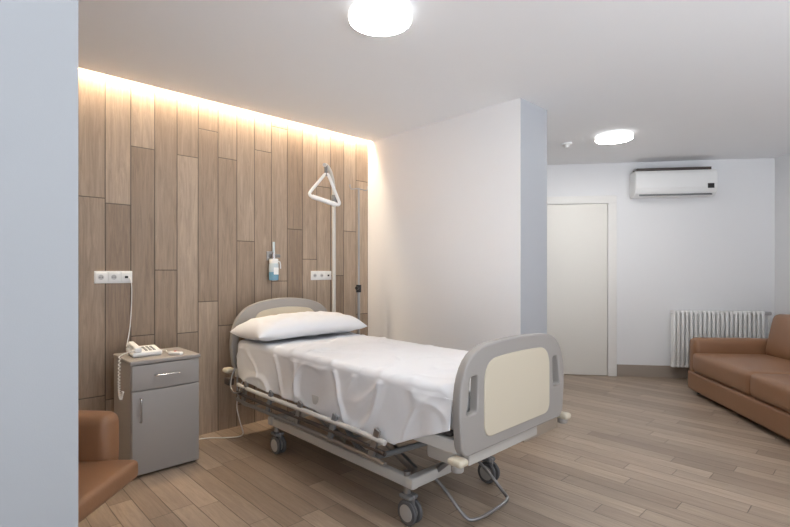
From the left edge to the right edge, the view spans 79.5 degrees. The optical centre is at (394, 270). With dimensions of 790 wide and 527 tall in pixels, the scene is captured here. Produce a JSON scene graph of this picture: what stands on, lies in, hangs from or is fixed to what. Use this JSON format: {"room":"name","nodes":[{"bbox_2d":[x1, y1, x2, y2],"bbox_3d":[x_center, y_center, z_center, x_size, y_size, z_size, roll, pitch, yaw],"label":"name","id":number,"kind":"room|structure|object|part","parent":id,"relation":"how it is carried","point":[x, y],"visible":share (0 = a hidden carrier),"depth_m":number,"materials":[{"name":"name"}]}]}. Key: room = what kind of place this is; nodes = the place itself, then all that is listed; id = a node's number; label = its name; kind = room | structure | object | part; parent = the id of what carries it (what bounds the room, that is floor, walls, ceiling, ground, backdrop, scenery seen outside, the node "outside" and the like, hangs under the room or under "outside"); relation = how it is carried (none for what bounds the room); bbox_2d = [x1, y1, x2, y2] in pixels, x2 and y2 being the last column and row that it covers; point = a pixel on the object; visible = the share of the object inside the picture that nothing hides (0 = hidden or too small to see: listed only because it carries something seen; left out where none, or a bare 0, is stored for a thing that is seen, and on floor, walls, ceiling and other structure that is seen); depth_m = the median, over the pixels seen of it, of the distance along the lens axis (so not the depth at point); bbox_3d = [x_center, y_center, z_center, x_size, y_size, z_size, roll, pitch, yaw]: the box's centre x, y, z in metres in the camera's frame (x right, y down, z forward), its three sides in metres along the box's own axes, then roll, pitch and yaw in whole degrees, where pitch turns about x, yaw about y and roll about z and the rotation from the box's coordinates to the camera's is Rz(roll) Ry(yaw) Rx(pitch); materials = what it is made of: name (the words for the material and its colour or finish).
{"room":"hospital room","nodes":[
{"label":"hospital room","id":0,"kind":"room"},
{"bbox_2d":[0,0,77,526],"bbox_3d":[-1.334,-0.020,0.781,1.350,2.600,0.140,0,0,-44],"label":"wall","id":1,"kind":"structure","parent":0,"point":[39,38],"depth_m":1.14,"materials":[{"name":"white paint"}]},
{"bbox_2d":[78,68,367,434],"bbox_3d":[-2.096,-0.080,3.181,5.000,2.720,0.050,0,0,-44],"label":"wall","id":2,"kind":"structure","parent":0,"point":[188,195],"depth_m":3.69,"materials":[{"name":"brown wood"}]},
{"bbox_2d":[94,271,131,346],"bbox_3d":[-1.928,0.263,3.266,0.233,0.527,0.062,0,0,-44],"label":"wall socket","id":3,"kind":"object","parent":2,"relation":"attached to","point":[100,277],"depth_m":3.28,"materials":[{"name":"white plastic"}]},
{"bbox_2d":[266,242,280,279],"bbox_3d":[-1.039,-0.085,4.091,0.106,0.330,0.109,0,0,-44],"label":"oxygen flowmeter","id":4,"kind":"object","parent":2,"relation":"attached to","point":[271,256],"visible":1,"depth_m":4.05,"materials":[{"name":"plastic"}]},
{"bbox_2d":[266,251,271,260],"bbox_3d":[-1.081,-0.130,4.118,0.070,0.080,0.012,0,0,-44],"label":"outlet plate","id":5,"kind":"object","parent":4,"relation":"attached to","point":[268,253],"depth_m":4.10,"materials":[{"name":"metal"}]},
{"bbox_2d":[269,259,277,262],"bbox_3d":[-1.040,-0.085,4.075,0.076,0.040,0.076,0,0,-44],"label":"cap","id":6,"kind":"object","parent":4,"relation":"on","point":[270,260],"depth_m":4.04,"materials":[{"name":"white plastic"}]},
{"bbox_2d":[269,267,278,279],"bbox_3d":[-1.038,0.025,4.073,0.086,0.110,0.087,0,0,0],"label":"bottle","id":7,"kind":"object","parent":4,"relation":"on","point":[273,271],"depth_m":4.04,"materials":[{"name":"blue plastic"}]},
{"bbox_2d":[311,271,330,279],"bbox_3d":[-0.695,0.042,4.488,0.230,0.085,0.016,0,0,-44],"label":"wall socket","id":8,"kind":"object","parent":2,"relation":"attached to","point":[315,275],"depth_m":4.48,"materials":[{"name":"white plastic"}]},
{"bbox_2d":[78,0,789,164],"bbox_3d":[1.238,-1.400,4.767,12.000,0.160,8.300,0,0,-44],"label":"ceiling","id":9,"kind":"structure","parent":0,"point":[692,80],"depth_m":3.05,"materials":[{"name":"paint"}]},
{"bbox_2d":[348,0,411,35],"bbox_3d":[-0.075,-1.296,2.420,0.326,0.047,0.326,0,0,0],"label":"ceiling lamp","id":10,"kind":"object","parent":9,"relation":"attached to","point":[369,17],"depth_m":2.38,"materials":[{"name":"white plastic"}]},
{"bbox_2d":[562,142,571,147],"bbox_3d":[1.780,-1.298,4.920,0.104,0.045,0.104,0,0,0],"label":"smoke detector","id":11,"kind":"object","parent":9,"relation":"attached to","point":[566,144],"visible":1,"depth_m":4.89,"materials":[{"name":"white plastic"}]},
{"bbox_2d":[595,130,633,143],"bbox_3d":[2.120,-1.296,4.600,0.344,0.047,0.344,0,0,0],"label":"ceiling lamp","id":12,"kind":"object","parent":9,"relation":"attached to","point":[614,136],"depth_m":4.53,"materials":[{"name":"white plastic"}]},
{"bbox_2d":[78,374,789,526],"bbox_3d":[1.238,1.310,4.767,12.000,0.060,8.300,0,0,-44],"label":"floor","id":13,"kind":"structure","parent":0,"point":[631,451],"depth_m":2.87,"materials":[{"name":"brown wood"}]},
{"bbox_2d":[78,410,137,522],"bbox_3d":[-1.558,0.885,1.880,0.793,0.790,0.769,0,0,0],"label":"leather armchair","id":14,"kind":"object","parent":13,"relation":"on","point":[101,475],"visible":0.36,"depth_m":2.12,"materials":[{"name":"leather"}]},
{"bbox_3d":[-1.592,0.788,2.194,0.603,0.278,0.141,0,0,0],"label":"arm","id":15,"kind":"part","parent":14,"relation":"part of","materials":[{"name":"brown leather"}]},
{"bbox_2d":[78,460,137,522],"bbox_3d":[-1.463,0.898,1.885,0.603,0.099,0.578,0,0,0],"label":"seat cushion","id":16,"kind":"object","parent":14,"relation":"on","point":[98,480],"depth_m":1.97,"materials":[{"name":"brown leather"}]},
{"bbox_2d":[113,347,199,475],"bbox_3d":[-1.588,0.917,3.176,0.427,0.725,0.433,0,0,-44],"label":"base cabinet","id":17,"kind":"object","parent":13,"relation":"on","point":[157,412],"visible":0.92,"depth_m":3.03,"materials":[{"name":"silver metal"}]},
{"bbox_2d":[117,341,161,399],"bbox_3d":[-1.669,0.630,3.083,0.270,0.326,0.236,0,0,-44],"label":"telephone","id":18,"kind":"object","parent":17,"relation":"on","point":[132,349],"visible":1,"depth_m":3.07,"materials":[{"name":"white plastic"}]},
{"bbox_3d":[-1.693,0.646,2.978,0.071,0.293,0.119,0,0,10],"label":"coiled cord","id":19,"kind":"part","parent":18,"relation":"part of","materials":[{"name":"white plastic"}]},
{"bbox_3d":[-1.563,0.863,2.923,0.010,0.154,0.033,0,0,-44],"label":"door handle","id":20,"kind":"part","parent":17,"relation":"part of","materials":[{"name":"silver metal"}]},
{"bbox_3d":[-1.467,0.662,3.050,0.407,0.155,0.017,0,0,-44],"label":"drawer","id":21,"kind":"part","parent":17,"relation":"part of","materials":[{"name":"grey laminate"}]},
{"bbox_3d":[-1.467,1.004,3.050,0.407,0.515,0.017,0,0,-44],"label":"door","id":22,"kind":"part","parent":17,"relation":"part of","materials":[{"name":"grey laminate"}]},
{"bbox_3d":[-1.449,0.655,3.032,0.155,0.010,0.033,0,0,-44],"label":"drawer handle","id":23,"kind":"part","parent":17,"relation":"part of","materials":[{"name":"silver metal"}]},
{"bbox_2d":[163,350,182,354],"bbox_3d":[-1.543,0.542,3.217,0.327,0.024,0.064,0,0,37],"label":"handset","id":24,"kind":"object","parent":17,"relation":"on","point":[169,352],"visible":0.84,"depth_m":3.14,"materials":[{"name":"white plastic"}]},
{"bbox_2d":[349,184,367,333],"bbox_3d":[-0.354,0.237,4.455,0.418,2.085,0.436,0,0,-44],"label":"stand","id":25,"kind":"object","parent":13,"relation":"on","point":[358,287],"visible":0.41,"depth_m":4.46,"materials":[{"name":"metal"}]},
{"bbox_2d":[199,163,570,525],"bbox_3d":[-0.289,0.167,3.135,1.463,2.226,2.471,0,0,-44],"label":"hospital bed","id":26,"kind":"object","parent":13,"relation":"on","point":[469,407],"visible":1,"depth_m":2.58,"materials":[{"name":"white fabric"}]},
{"bbox_3d":[-1.379,1.036,3.598,0.471,0.475,0.049,0,0,-6],"label":"power cord","id":27,"kind":"part","parent":26,"relation":"part of","materials":[{"name":"white plastic"}]},
{"bbox_3d":[-1.155,0.812,3.471,0.057,0.168,0.263,0,0,-35],"label":"hand control cord","id":28,"kind":"part","parent":26,"relation":"part of","materials":[{"name":"plastic"}]},
{"bbox_3d":[-1.078,0.873,3.407,0.016,0.167,0.092,0,0,-44],"label":"rail post","id":29,"kind":"part","parent":26,"relation":"part of","materials":[{"name":"metal"}]},
{"bbox_3d":[-0.835,0.873,3.155,0.016,0.167,0.092,0,0,-44],"label":"rail post","id":30,"kind":"part","parent":26,"relation":"part of","materials":[{"name":"grey plastic"}]},
{"bbox_2d":[271,430,283,436],"bbox_3d":[-0.827,1.141,3.343,0.068,0.023,0.080,0,0,-44],"label":"hood","id":31,"kind":"object","parent":26,"relation":"attached to","point":[277,433],"depth_m":3.32,"materials":[{"name":"grey plastic"}]},
{"bbox_3d":[-0.919,0.490,3.970,0.950,0.536,0.045,0,0,-44],"label":"headboard frame","id":32,"kind":"part","parent":26,"relation":"part of","materials":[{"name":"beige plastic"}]},
{"bbox_3d":[-0.919,0.502,3.970,0.598,0.412,0.056,0,0,-44],"label":"headboard panel","id":33,"kind":"part","parent":26,"relation":"part of","materials":[{"name":"beige plastic"}]},
{"bbox_3d":[-0.591,0.873,2.903,0.016,0.167,0.092,0,0,-44],"label":"rail post","id":34,"kind":"part","parent":26,"relation":"part of","materials":[{"name":"metal"}]},
{"bbox_2d":[230,311,366,341],"bbox_3d":[-0.736,0.417,3.751,0.980,0.193,0.450,0,0,-44],"label":"pillow","id":35,"kind":"object","parent":26,"relation":"on","point":[308,326],"depth_m":3.56,"materials":[{"name":"fabric"}]},
{"bbox_3d":[-0.600,0.945,2.909,0.029,0.042,1.585,0,0,-44],"label":"rail","id":36,"kind":"part","parent":26,"relation":"part of","materials":[{"name":"metal"}]},
{"bbox_3d":[-0.600,0.895,2.910,0.026,0.042,1.585,0,0,-44],"label":"rail","id":37,"kind":"part","parent":26,"relation":"part of","materials":[{"name":"metal"}]},
{"bbox_3d":[-0.599,0.840,2.911,0.028,0.046,1.586,0,0,-44],"label":"rail","id":38,"kind":"part","parent":26,"relation":"part of","materials":[{"name":"metal"}]},
{"bbox_3d":[-0.616,-0.715,4.154,0.239,0.294,0.173,0,0,-44],"label":"grab handle","id":39,"kind":"part","parent":26,"relation":"part of","materials":[{"name":"white plastic"}]},
{"bbox_3d":[-0.348,0.873,2.651,0.016,0.167,0.092,0,0,-44],"label":"rail post","id":40,"kind":"part","parent":26,"relation":"part of","materials":[{"name":"grey plastic"}]},
{"bbox_3d":[-0.055,0.925,2.615,0.025,0.287,0.517,0,0,-44],"label":"lift arm","id":41,"kind":"part","parent":26,"relation":"part of","materials":[{"name":"metal"}]},
{"bbox_3d":[-0.105,0.873,2.400,0.016,0.167,0.092,0,0,-44],"label":"rail post","id":42,"kind":"part","parent":26,"relation":"part of","materials":[{"name":"metal"}]},
{"bbox_3d":[-0.085,0.925,2.690,0.025,0.288,0.566,0,0,-44],"label":"lift arm","id":43,"kind":"part","parent":26,"relation":"part of","materials":[{"name":"metal"}]},
{"bbox_3d":[0.062,1.080,2.422,0.036,0.120,0.036,0,0,-44],"label":"castor stem","id":44,"kind":"part","parent":26,"relation":"part of","materials":[{"name":"metal"}]},
{"bbox_2d":[399,491,417,501],"bbox_3d":[0.069,1.141,2.415,0.068,0.023,0.080,0,0,-44],"label":"hood","id":45,"kind":"object","parent":26,"relation":"attached to","point":[408,496],"depth_m":2.40,"materials":[{"name":"grey plastic"}]},
{"bbox_3d":[0.234,0.735,2.776,0.860,0.020,0.950,0,0,-44],"label":"platform panel leg","id":46,"kind":"part","parent":26,"relation":"part of","materials":[{"name":"black metal"}]},
{"bbox_3d":[-0.156,0.634,3.180,0.870,0.179,2.123,0,0,-44],"label":"mattress","id":47,"kind":"part","parent":26,"relation":"part of","materials":[{"name":"white fabric"}]},
{"bbox_2d":[481,456,494,462],"bbox_3d":[0.562,1.141,2.891,0.068,0.023,0.080,0,0,-44],"label":"hood","id":48,"kind":"object","parent":26,"relation":"attached to","point":[491,459],"depth_m":2.86,"materials":[{"name":"grey plastic"}]},
{"bbox_3d":[0.554,0.845,2.438,0.620,0.130,0.040,0,0,-44],"label":"foot cross plate","id":49,"kind":"part","parent":26,"relation":"part of","materials":[{"name":"metal"}]},
{"bbox_3d":[0.606,0.573,2.391,0.950,0.491,0.045,0,0,-44],"label":"footboard frame","id":50,"kind":"part","parent":26,"relation":"part of","materials":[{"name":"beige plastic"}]},
{"bbox_3d":[0.606,0.581,2.391,0.598,0.366,0.056,0,0,-44],"label":"footboard panel","id":51,"kind":"part","parent":26,"relation":"part of","materials":[{"name":"beige plastic"}]},
{"bbox_2d":[368,98,546,350],"bbox_3d":[-0.107,-0.020,5.012,0.405,2.600,3.480,0,0,-44],"label":"wall partition","id":52,"kind":"structure","parent":13,"relation":"on","point":[457,206],"depth_m":4.03,"materials":[{"name":"white paint"}]},
{"bbox_2d":[522,418,556,442],"bbox_3d":[0.505,1.198,4.379,0.505,0.165,1.840,0,0,-44],"label":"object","id":53,"kind":"structure","parent":52,"relation":"attached to","point":[549,425],"depth_m":3.77,"materials":[{"name":"grey plastic"}]},
{"bbox_2d":[688,314,789,439],"bbox_3d":[3.466,0.847,3.859,1.111,0.865,2.284,0,0,8],"label":"leather sofa","id":54,"kind":"object","parent":13,"relation":"on","point":[750,377],"visible":1,"depth_m":4.33,"materials":[{"name":"brown leather"}]},
{"bbox_3d":[3.634,0.965,4.902,1.076,0.545,0.173,0,0,8],"label":"arm","id":55,"kind":"part","parent":54,"relation":"part of","materials":[{"name":"brown leather"}]},
{"bbox_3d":[2.981,1.140,3.924,0.097,0.198,2.225,0,0,8],"label":"panel","id":56,"kind":"part","parent":54,"relation":"part of","materials":[{"name":"brown leather"}]},
{"bbox_2d":[693,353,789,394],"bbox_3d":[3.441,0.940,4.362,0.917,0.228,1.000,0,0,8],"label":"seat cushion","id":57,"kind":"object","parent":54,"relation":"on","point":[732,373],"depth_m":4.34,"materials":[{"name":"brown leather"}]},
{"bbox_2d":[750,373,789,412],"bbox_3d":[3.299,0.940,3.384,0.914,0.228,1.002,0,0,8],"label":"seat cushion","id":58,"kind":"object","parent":54,"relation":"on","point":[770,391],"depth_m":3.68,"materials":[{"name":"brown leather"}]},
{"bbox_2d":[765,314,789,359],"bbox_3d":[3.798,0.660,4.306,0.309,0.490,1.000,0,0,8],"label":"cushion","id":59,"kind":"object","parent":54,"relation":"on","point":[777,345],"depth_m":4.60,"materials":[{"name":"brown leather"}]},
{"bbox_2d":[547,158,774,374],"bbox_3d":[1.543,-0.020,6.031,5.874,2.600,0.122,0,0,8],"label":"wall","id":60,"kind":"structure","parent":0,"point":[716,252],"depth_m":5.70,"materials":[{"name":"white paint"}]},
{"bbox_2d":[547,204,606,374],"bbox_3d":[2.188,0.228,5.865,0.818,2.095,0.026,0,0,8],"label":"door leaf","id":61,"kind":"structure","parent":60,"relation":"in","point":[576,233],"depth_m":5.84,"materials":[{"name":"white wood"}]},
{"bbox_2d":[547,195,616,204],"bbox_3d":[2.188,-0.873,5.860,1.028,0.095,0.035,0,0,8],"label":"door frame","id":62,"kind":"structure","parent":60,"relation":"in","point":[610,198],"depth_m":5.83,"materials":[{"name":"paint"}]},
{"bbox_2d":[607,203,616,375],"bbox_3d":[2.647,0.228,5.794,0.100,2.105,0.035,0,0,8],"label":"door frame","id":63,"kind":"structure","parent":60,"relation":"attached to","point":[611,207],"depth_m":5.78,"materials":[{"name":"paint"}]},
{"bbox_2d":[617,364,688,377],"bbox_3d":[3.575,1.210,5.670,1.750,0.140,0.015,0,0,8],"label":"baseboard","id":64,"kind":"structure","parent":60,"relation":"attached to","point":[622,370],"depth_m":5.73,"materials":[{"name":"wood"}]},
{"bbox_2d":[630,166,716,198],"bbox_3d":[3.279,-1.040,5.612,0.890,0.339,0.214,0,0,8],"label":"air conditioner","id":65,"kind":"object","parent":60,"relation":"attached to","point":[676,182],"visible":1,"depth_m":5.53,"materials":[{"name":"white plastic"}]},
{"bbox_2d":[633,166,710,171],"bbox_3d":[3.270,-1.194,5.621,0.810,0.032,0.140,0,0,8],"label":"grille","id":66,"kind":"object","parent":65,"relation":"attached to","point":[676,169],"depth_m":5.54,"materials":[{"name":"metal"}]},
{"bbox_3d":[3.265,-1.055,5.514,0.876,0.180,0.012,0,0,8],"label":"panel","id":67,"kind":"part","parent":65,"relation":"part of","materials":[{"name":"white plastic"}]},
{"bbox_2d":[670,310,771,367],"bbox_3d":[3.799,0.873,5.574,1.070,0.815,0.139,0,0,8],"label":"radiator","id":68,"kind":"object","parent":60,"relation":"attached to","point":[686,325],"visible":0.65,"depth_m":5.54,"materials":[{"name":"metal"}]},
{"bbox_2d":[775,153,789,314],"bbox_3d":[4.049,-0.020,2.386,0.128,2.600,6.620,0,0,8],"label":"wall","id":69,"kind":"structure","parent":0,"point":[782,163],"depth_m":5.42,"materials":[{"name":"white paint"}]}
]}

